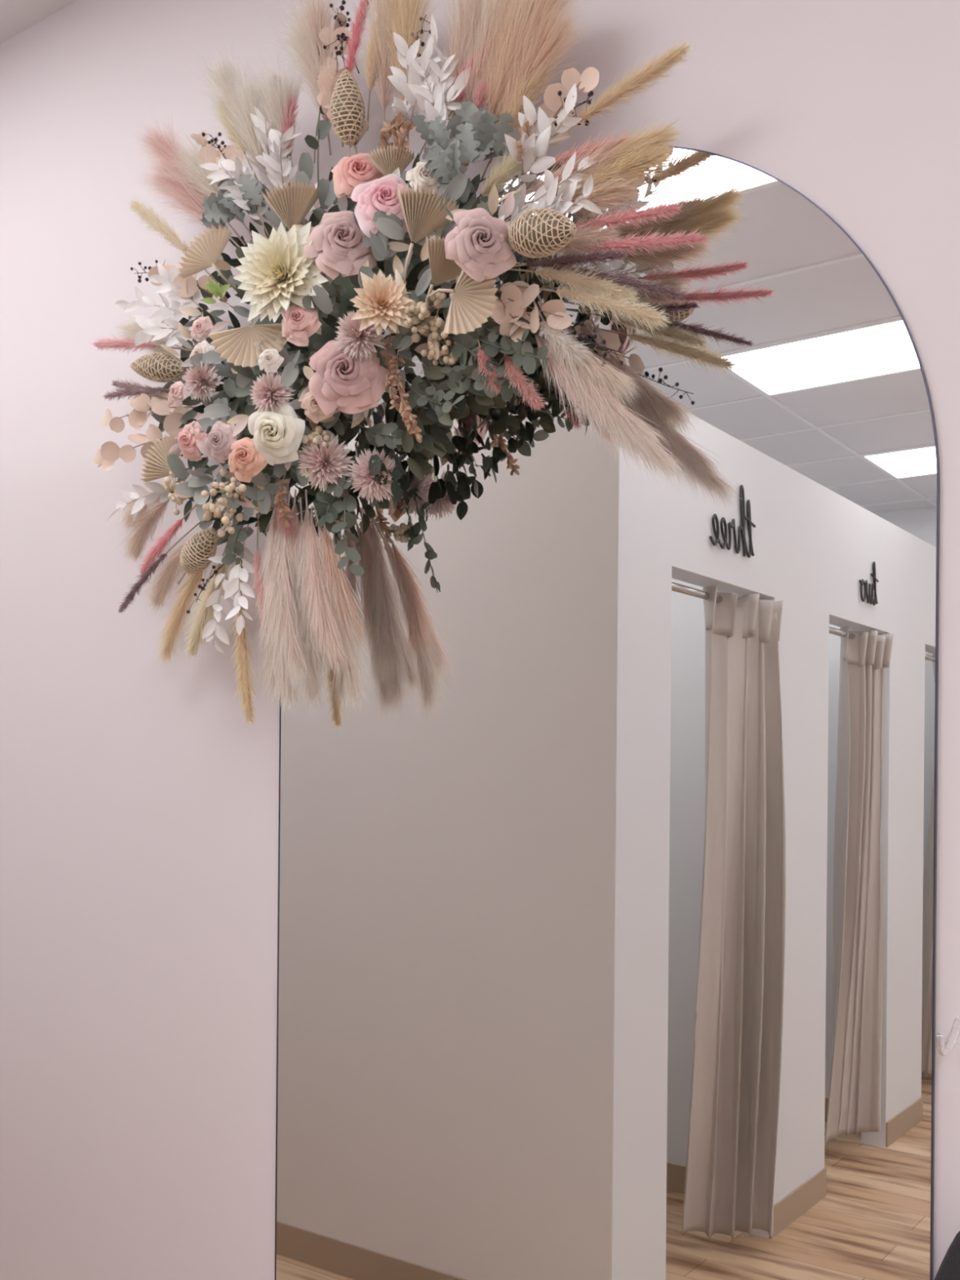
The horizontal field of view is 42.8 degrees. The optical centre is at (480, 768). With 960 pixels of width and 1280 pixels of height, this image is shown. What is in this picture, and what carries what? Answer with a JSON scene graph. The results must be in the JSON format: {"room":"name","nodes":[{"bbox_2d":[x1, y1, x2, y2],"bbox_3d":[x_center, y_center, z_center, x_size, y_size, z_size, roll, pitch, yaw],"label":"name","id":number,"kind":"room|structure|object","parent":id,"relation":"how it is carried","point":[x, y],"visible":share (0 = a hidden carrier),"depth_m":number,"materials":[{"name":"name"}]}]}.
{"room":"clothing store","nodes":[
{"label":"clothing store","id":0,"kind":"room"},
{"bbox_2d":[0,0,75,44],"bbox_3d":[-2.054,-1.693,-0.312,6.600,0.050,6.180,1,0,36],"label":"ceiling","id":1,"kind":"structure","parent":0,"point":[16,16],"depth_m":2.69,"materials":[{"name":"paint"}]},
{"bbox_2d":[0,0,959,1279],"bbox_3d":[-0.240,-0.062,2.241,6.800,3.180,0.100,1,0,36],"label":"wall","id":2,"kind":"structure","parent":0,"point":[139,803],"depth_m":2.47,"materials":[{"name":"paint"}]},
{"bbox_2d":[89,0,710,726],"bbox_3d":[-0.240,-0.699,2.006,1.321,1.255,0.262,1,0,36],"label":"floral arrangement","id":3,"kind":"object","parent":2,"relation":"attached to","point":[335,305],"visible":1,"depth_m":1.96,"materials":[{"name":"plant"}]},
{"bbox_2d":[274,145,940,1279],"bbox_3d":[0.109,0.113,1.924,1.180,2.136,0.007,1,0,36],"label":"wall mirror","id":4,"kind":"object","parent":2,"relation":"attached to","point":[606,926],"visible":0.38,"depth_m":1.82,"materials":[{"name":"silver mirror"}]},
{"bbox_2d":[933,1231,959,1279],"bbox_3d":[0.625,0.845,1.486,0.227,0.652,0.109,1,0,36],"label":"jacket","id":5,"kind":"object","parent":2,"relation":"hanging from","point":[949,1268],"visible":1,"depth_m":1.50,"materials":[{"name":"fabric"}]},
{"bbox_2d":[936,1015,959,1056],"bbox_3d":[0.595,0.339,1.551,0.050,0.048,0.013,1,0,-32],"label":"wall hook","id":6,"kind":"object","parent":2,"relation":"attached to","point":[944,1050],"visible":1,"depth_m":1.55,"materials":[{"name":"white metal"}]}
]}

